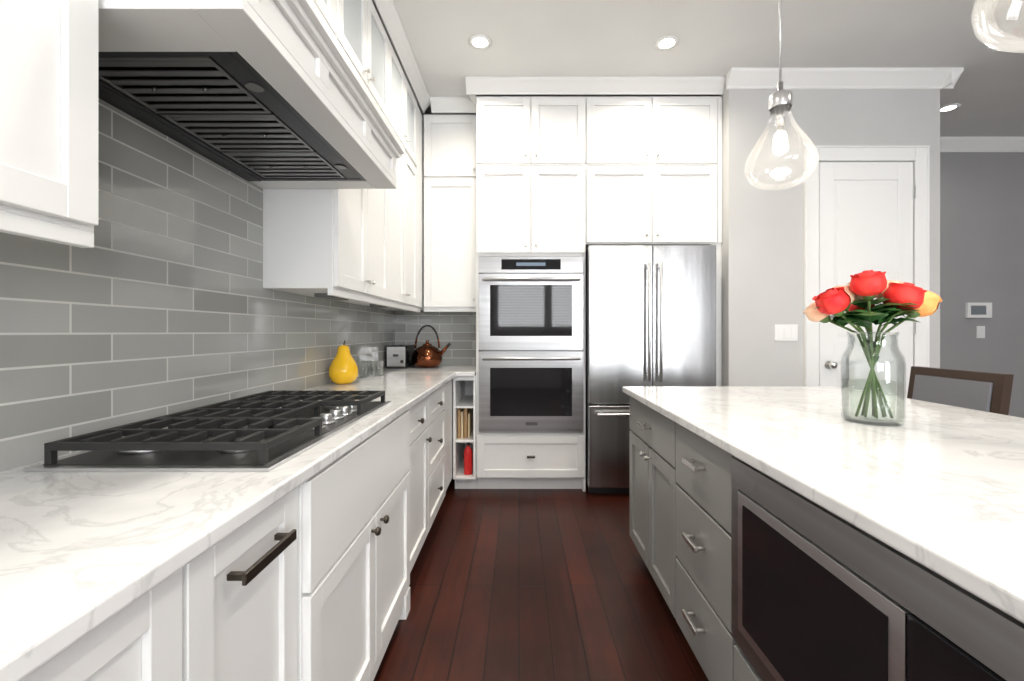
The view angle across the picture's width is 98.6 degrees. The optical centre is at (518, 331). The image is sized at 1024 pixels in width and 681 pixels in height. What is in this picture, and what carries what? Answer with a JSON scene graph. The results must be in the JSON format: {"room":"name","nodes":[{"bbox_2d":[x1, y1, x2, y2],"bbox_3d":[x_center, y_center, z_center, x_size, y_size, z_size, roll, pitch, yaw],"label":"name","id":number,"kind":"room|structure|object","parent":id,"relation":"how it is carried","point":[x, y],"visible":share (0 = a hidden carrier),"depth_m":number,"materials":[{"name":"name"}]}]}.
{"room":"kitchen","nodes":[
{"label":"kitchen","id":0,"kind":"room"},
{"bbox_2d":[452,379,452,467],"bbox_3d":[0.215,-0.340,4.000,2.670,3.120,0.100,0,0,0],"label":"wall","id":1,"kind":"structure","parent":0,"point":[452,423],"depth_m":3.95,"materials":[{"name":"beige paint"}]},
{"bbox_2d":[395,311,475,365],"bbox_3d":[-0.720,0.056,3.944,0.778,0.489,0.008,0,0,0],"label":"backsplash","id":2,"kind":"structure","parent":1,"relation":"attached to","point":[457,330],"depth_m":3.94,"materials":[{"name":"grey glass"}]},
{"bbox_2d":[432,112,475,311],"bbox_3d":[-0.559,-0.999,3.784,0.460,1.603,0.328,0,0,0],"label":"upper cabinet","id":3,"kind":"object","parent":1,"relation":"attached to","point":[453,136],"depth_m":3.63,"materials":[{"name":"white paint"}]},
{"bbox_2d":[473,92,588,263],"bbox_3d":[0.091,-1.190,3.644,0.826,1.220,0.608,0,0,0],"label":"upper cabinet","id":4,"kind":"object","parent":1,"relation":"attached to","point":[567,175],"depth_m":3.35,"materials":[{"name":"white paint"}]},
{"bbox_2d":[585,92,723,259],"bbox_3d":[0.997,-1.235,3.644,1.102,1.130,0.608,0,0,0],"label":"upper cabinet","id":5,"kind":"object","parent":1,"relation":"attached to","point":[655,162],"depth_m":3.35,"materials":[{"name":"white paint"}]},
{"bbox_2d":[373,468,708,680],"bbox_3d":[2.240,1.270,1.600,6.920,0.100,9.400,0,0,0],"label":"floor","id":6,"kind":"structure","parent":0,"point":[532,585],"depth_m":2.00,"materials":[{"name":"brown wood"}]},
{"bbox_2d":[21,524,244,680],"bbox_3d":[-0.797,0.776,0.410,0.639,0.888,0.626,0,0,0],"label":"base cabinet","id":7,"kind":"object","parent":6,"relation":"on","point":[190,626],"depth_m":0.65,"materials":[{"name":"white paint"}]},
{"bbox_2d":[245,463,332,680],"bbox_3d":[-0.797,0.776,0.833,0.639,0.888,0.471,0,0,0],"label":"base cabinet","id":8,"kind":"object","parent":6,"relation":"on","point":[308,580],"depth_m":0.97,"materials":[{"name":"white paint"}]},
{"bbox_2d":[333,404,416,680],"bbox_3d":[-0.797,0.776,1.471,0.639,0.888,1.068,0,0,0],"label":"base cabinet","id":9,"kind":"object","parent":6,"relation":"on","point":[375,482],"depth_m":1.44,"materials":[{"name":"white paint"}]},
{"bbox_2d":[0,366,475,680],"bbox_3d":[-0.725,0.316,1.664,0.787,0.032,4.568,0,0,0],"label":"countertop","id":10,"kind":"structure","parent":9,"relation":"on","point":[82,554],"depth_m":0.69,"materials":[{"name":"stone"}]},
{"bbox_2d":[23,390,391,471],"bbox_3d":[-0.800,0.271,1.401,0.528,0.058,0.916,0,0,0],"label":"cooktop","id":11,"kind":"object","parent":10,"relation":"in","point":[257,433],"visible":1,"depth_m":1.08,"materials":[{"name":"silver metal"}]},
{"bbox_2d":[329,340,357,383],"bbox_3d":[-1.020,0.175,2.560,0.160,0.251,0.160,0,0,0],"label":"decor","id":12,"kind":"object","parent":10,"relation":"on","point":[343,368],"visible":1,"depth_m":2.51,"materials":[{"name":"yellow ceramic"}]},
{"bbox_2d":[356,360,383,377],"bbox_3d":[-1.000,0.250,3.005,0.160,0.100,0.230,0,0,0],"label":"glass tumblers","id":13,"kind":"object","parent":10,"relation":"on","point":[366,368],"visible":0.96,"depth_m":2.97,"materials":[{"name":"clear glass"}]},
{"bbox_2d":[386,345,414,368],"bbox_3d":[-1.000,0.204,3.708,0.170,0.192,0.304,0,0,0],"label":"toaster","id":14,"kind":"object","parent":10,"relation":"on","point":[398,356],"visible":1,"depth_m":3.58,"materials":[{"name":"grey plastic"}]},
{"bbox_2d":[412,325,450,367],"bbox_3d":[-0.737,0.119,3.720,0.332,0.363,0.256,0,0,0],"label":"kettle","id":15,"kind":"object","parent":10,"relation":"on","point":[427,354],"visible":1,"depth_m":3.64,"materials":[{"name":"orange metal"}]},
{"bbox_2d":[417,391,436,556],"bbox_3d":[-0.797,0.776,2.148,0.639,0.888,0.553,0,0,0],"label":"base cabinet","id":16,"kind":"object","parent":6,"relation":"on","point":[427,407],"depth_m":2.38,"materials":[{"name":"white paint"}]},
{"bbox_2d":[435,379,451,512],"bbox_3d":[-0.797,0.776,2.683,0.639,0.888,0.643,0,0,0],"label":"base cabinet","id":17,"kind":"object","parent":6,"relation":"on","point":[444,393],"depth_m":2.95,"materials":[{"name":"white paint"}]},
{"bbox_2d":[453,376,456,488],"bbox_3d":[-0.797,0.776,3.183,0.639,0.888,0.355,0,0,0],"label":"base cabinet","id":18,"kind":"object","parent":6,"relation":"on","point":[455,378],"depth_m":3.34,"materials":[{"name":"white paint"}]},
{"bbox_2d":[458,408,472,438],"bbox_3d":[-0.430,0.707,3.640,0.090,0.234,0.480,0,0,0],"label":"books","id":19,"kind":"object","parent":18,"relation":"in","point":[465,422],"visible":0.71,"depth_m":3.42,"materials":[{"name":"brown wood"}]},
{"bbox_2d":[464,442,472,474],"bbox_3d":[-0.396,0.974,3.420,0.069,0.255,0.068,0,0,0],"label":"fire extinguisher","id":20,"kind":"object","parent":18,"relation":"in","point":[468,461],"visible":0.9,"depth_m":3.39,"materials":[{"name":"red metal"}]},
{"bbox_2d":[476,420,585,491],"bbox_3d":[0.091,0.992,3.644,0.820,0.455,0.608,0,0,0],"label":"base cabinet","id":21,"kind":"object","parent":6,"relation":"on","point":[503,460],"depth_m":3.35,"materials":[{"name":"white paint"}]},
{"bbox_2d":[479,256,582,432],"bbox_3d":[0.091,0.095,3.582,0.788,1.334,0.637,0,0,0],"label":"double wall oven","id":22,"kind":"object","parent":21,"relation":"in","point":[530,344],"visible":1,"depth_m":3.32,"materials":[{"name":"silver metal"}]},
{"bbox_2d":[586,245,715,492],"bbox_3d":[0.987,0.290,3.549,0.940,1.860,0.742,0,0,0],"label":"refrigerator","id":23,"kind":"object","parent":6,"relation":"on","point":[650,315],"visible":0.77,"depth_m":3.25,"materials":[{"name":"silver metal"}]},
{"bbox_2d":[630,396,762,680],"bbox_3d":[1.081,0.776,1.433,1.038,0.888,1.965,0,0,0],"label":"kitchen island","id":24,"kind":"object","parent":6,"relation":"on","point":[680,505],"visible":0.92,"depth_m":1.55,"materials":[{"name":"grey paint"}]},
{"bbox_2d":[622,386,1023,623],"bbox_3d":[1.167,0.316,1.415,1.195,0.032,2.030,0,0,0],"label":"island countertop","id":25,"kind":"structure","parent":24,"relation":"on","point":[937,488],"depth_m":1.00,"materials":[{"name":"stone"}]},
{"bbox_2d":[841,332,905,426],"bbox_3d":[1.180,0.150,1.470,0.170,0.300,0.170,0,0,0],"label":"vase","id":26,"kind":"object","parent":25,"relation":"on","point":[900,393],"visible":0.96,"depth_m":1.44,"materials":[{"name":"clear glass"}]},
{"bbox_2d":[803,270,942,420],"bbox_3d":[1.188,0.043,1.484,0.413,0.490,0.275,0,0,0],"label":"roses","id":27,"kind":"object","parent":26,"relation":"in","point":[855,301],"visible":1,"depth_m":1.44,"materials":[{"name":"red plant"}]},
{"bbox_2d":[731,457,1023,680],"bbox_3d":[0.597,0.597,0.848,0.022,0.497,0.755,0,0,0],"label":"microwave","id":28,"kind":"object","parent":24,"relation":"in","point":[819,593],"visible":0.96,"depth_m":0.81,"materials":[{"name":"silver metal"}]},
{"bbox_2d":[907,366,1013,414],"bbox_3d":[1.995,0.705,2.200,0.430,1.030,0.470,0,0,0],"label":"chair","id":29,"kind":"object","parent":6,"relation":"on","point":[984,391],"visible":0.1,"depth_m":2.13,"materials":[{"name":"brown wood"}]},
{"bbox_2d":[372,0,1023,136],"bbox_3d":[2.240,-1.950,1.600,6.920,0.100,9.400,0,0,0],"label":"ceiling","id":30,"kind":"structure","parent":0,"point":[589,38],"depth_m":2.88,"materials":[{"name":"paint"}]},
{"bbox_2d":[468,34,491,49],"bbox_3d":[-0.255,-1.897,2.880,0.155,0.006,0.155,0,0,-9],"label":"recessed light","id":31,"kind":"object","parent":30,"relation":"in","point":[484,42],"depth_m":2.88,"materials":[{"name":"white paint"}]},
{"bbox_2d":[654,35,678,50],"bbox_3d":[0.970,-1.897,2.890,0.155,0.006,0.155,0,0,-6],"label":"recessed light","id":32,"kind":"object","parent":30,"relation":"in","point":[665,43],"depth_m":2.89,"materials":[{"name":"white paint"}]},
{"bbox_2d":[744,0,818,190],"bbox_3d":[1.170,-1.272,1.970,0.288,1.255,0.288,0,0,0],"label":"pendant light","id":33,"kind":"object","parent":30,"relation":"hanging from","point":[780,101],"visible":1,"depth_m":1.97,"materials":[{"name":"clear glass"}]},
{"bbox_2d":[940,103,960,112],"bbox_3d":[3.640,-1.897,3.730,0.155,0.006,0.155,0,0,-39],"label":"recessed light","id":34,"kind":"object","parent":30,"relation":"in","point":[950,107],"depth_m":3.72,"materials":[{"name":"white paint"}]},
{"bbox_2d":[971,0,1023,52],"bbox_3d":[1.130,-1.254,0.900,0.288,1.290,0.288,0,0,0],"label":"pendant light","id":35,"kind":"object","parent":30,"relation":"hanging from","point":[988,33],"visible":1,"depth_m":1.03,"materials":[{"name":"clear glass"}]},
{"bbox_2d":[712,85,939,385],"bbox_3d":[2.330,-0.340,4.725,1.560,3.120,2.950,0,0,0],"label":"wall","id":36,"kind":"structure","parent":0,"point":[762,263],"depth_m":3.25,"materials":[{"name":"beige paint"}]},
{"bbox_2d":[774,325,797,340],"bbox_3d":[1.970,0.005,3.243,0.170,0.120,0.010,0,0,0],"label":"switch plate","id":37,"kind":"object","parent":36,"relation":"attached to","point":[785,332],"visible":1,"depth_m":3.24,"materials":[{"name":"white paint"}]},
{"bbox_2d":[726,68,963,89],"bbox_3d":[2.364,-1.846,3.206,1.668,0.108,0.088,0,0,0],"label":"crown molding","id":38,"kind":"structure","parent":36,"relation":"attached to","point":[849,78],"depth_m":3.20,"materials":[{"name":"white paint"}]},
{"bbox_2d":[804,146,929,397],"bbox_3d":[2.555,-0.072,3.203,0.904,2.585,0.090,0,0,0],"label":"pantry door","id":39,"kind":"structure","parent":36,"relation":"in","point":[859,217],"depth_m":3.24,"materials":[{"name":"white paint"}]},
{"bbox_2d":[940,152,1023,417],"bbox_3d":[4.405,-0.340,4.410,2.590,3.120,0.100,0,0,0],"label":"wall","id":40,"kind":"structure","parent":0,"point":[981,227],"depth_m":4.34,"materials":[{"name":"grey paint"}]},
{"bbox_2d":[965,303,991,317],"bbox_3d":[4.540,-0.215,4.345,0.240,0.150,0.027,0,0,0],"label":"thermostat","id":41,"kind":"object","parent":40,"relation":"attached to","point":[978,310],"visible":0.98,"depth_m":4.33,"materials":[{"name":"white plastic"}]},
{"bbox_2d":[976,326,984,337],"bbox_3d":[4.570,0.000,4.353,0.080,0.120,0.010,0,0,0],"label":"light switch","id":42,"kind":"object","parent":40,"relation":"attached to","point":[980,331],"visible":1,"depth_m":4.35,"materials":[{"name":"white plastic"}]},
{"bbox_2d":[940,137,1023,151],"bbox_3d":[4.355,-1.840,4.320,2.490,0.120,0.080,0,0,0],"label":"crown molding","id":43,"kind":"structure","parent":40,"relation":"attached to","point":[947,144],"depth_m":4.31,"materials":[{"name":"white paint"}]},
{"bbox_3d":[-1.170,-0.340,0.475,0.100,3.120,7.150,0,0,0],"label":"wall","id":44,"kind":"structure","parent":0,"visible":0},
{"bbox_2d":[0,0,97,239],"bbox_3d":[-0.954,-0.995,0.571,0.329,1.610,0.538,0,0,0],"label":"upper cabinet","id":45,"kind":"object","parent":44,"relation":"attached to","point":[49,48],"depth_m":0.75,"materials":[{"name":"white paint"}]},
{"bbox_2d":[0,98,394,471],"bbox_3d":[-1.114,-0.159,1.659,0.008,0.918,4.558,0,0,0],"label":"backsplash","id":46,"kind":"structure","parent":44,"relation":"attached to","point":[158,300],"depth_m":1.33,"materials":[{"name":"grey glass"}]},
{"bbox_2d":[98,0,404,188],"bbox_3d":[-0.806,-0.707,1.375,0.623,0.182,1.064,0,0,0],"label":"range hood","id":47,"kind":"object","parent":44,"relation":"attached to","point":[268,94],"visible":1,"depth_m":1.17,"materials":[{"name":"white paint"}]},
{"bbox_2d":[263,0,375,299],"bbox_3d":[-0.954,-0.995,2.133,0.329,1.610,0.446,0,0,0],"label":"upper cabinet","id":48,"kind":"object","parent":44,"relation":"attached to","point":[315,240],"depth_m":1.92,"materials":[{"name":"white paint"}]},
{"bbox_2d":[314,293,347,299],"bbox_3d":[-0.965,-0.181,2.275,0.070,0.018,0.250,0,0,0],"label":"under-cabinet light","id":49,"kind":"object","parent":48,"relation":"attached to","point":[322,295],"depth_m":2.19,"materials":[{"name":"silver metal"}]},
{"bbox_2d":[313,0,347,55],"bbox_3d":[-0.954,-1.308,1.647,0.329,0.985,0.671,0,0,0],"label":"upper cabinet","id":50,"kind":"object","parent":44,"relation":"attached to","point":[335,12],"depth_m":1.93,"materials":[{"name":"white paint"}]},
{"bbox_2d":[334,0,395,303],"bbox_3d":[-0.954,-0.995,2.482,0.329,1.610,0.497,0,0,0],"label":"upper cabinet","id":51,"kind":"object","parent":44,"relation":"attached to","point":[385,54],"depth_m":2.61,"materials":[{"name":"white paint"}]},
{"bbox_2d":[357,48,407,307],"bbox_3d":[-0.954,-0.995,2.857,0.329,1.610,0.497,0,0,0],"label":"upper cabinet","id":52,"kind":"object","parent":44,"relation":"attached to","point":[401,81],"depth_m":2.98,"materials":[{"name":"white paint"}]},
{"bbox_2d":[370,304,387,307],"bbox_3d":[-0.965,-0.181,3.035,0.070,0.018,0.170,0,0,0],"label":"under-cabinet light","id":53,"kind":"object","parent":52,"relation":"attached to","point":[372,305],"depth_m":2.97,"materials":[{"name":"silver metal"}]},
{"bbox_2d":[381,92,431,311],"bbox_3d":[-0.922,-0.995,3.500,0.393,1.610,0.281,0,0,0],"label":"upper cabinet","id":54,"kind":"object","parent":44,"relation":"attached to","point":[423,127],"depth_m":3.62,"materials":[{"name":"white paint"}]},
{"bbox_2d":[408,76,415,307],"bbox_3d":[-0.954,-0.995,3.202,0.329,1.610,0.437,0,0,0],"label":"upper cabinet","id":55,"kind":"object","parent":44,"relation":"attached to","point":[408,243],"depth_m":3.28,"materials":[{"name":"white paint"}]}
]}

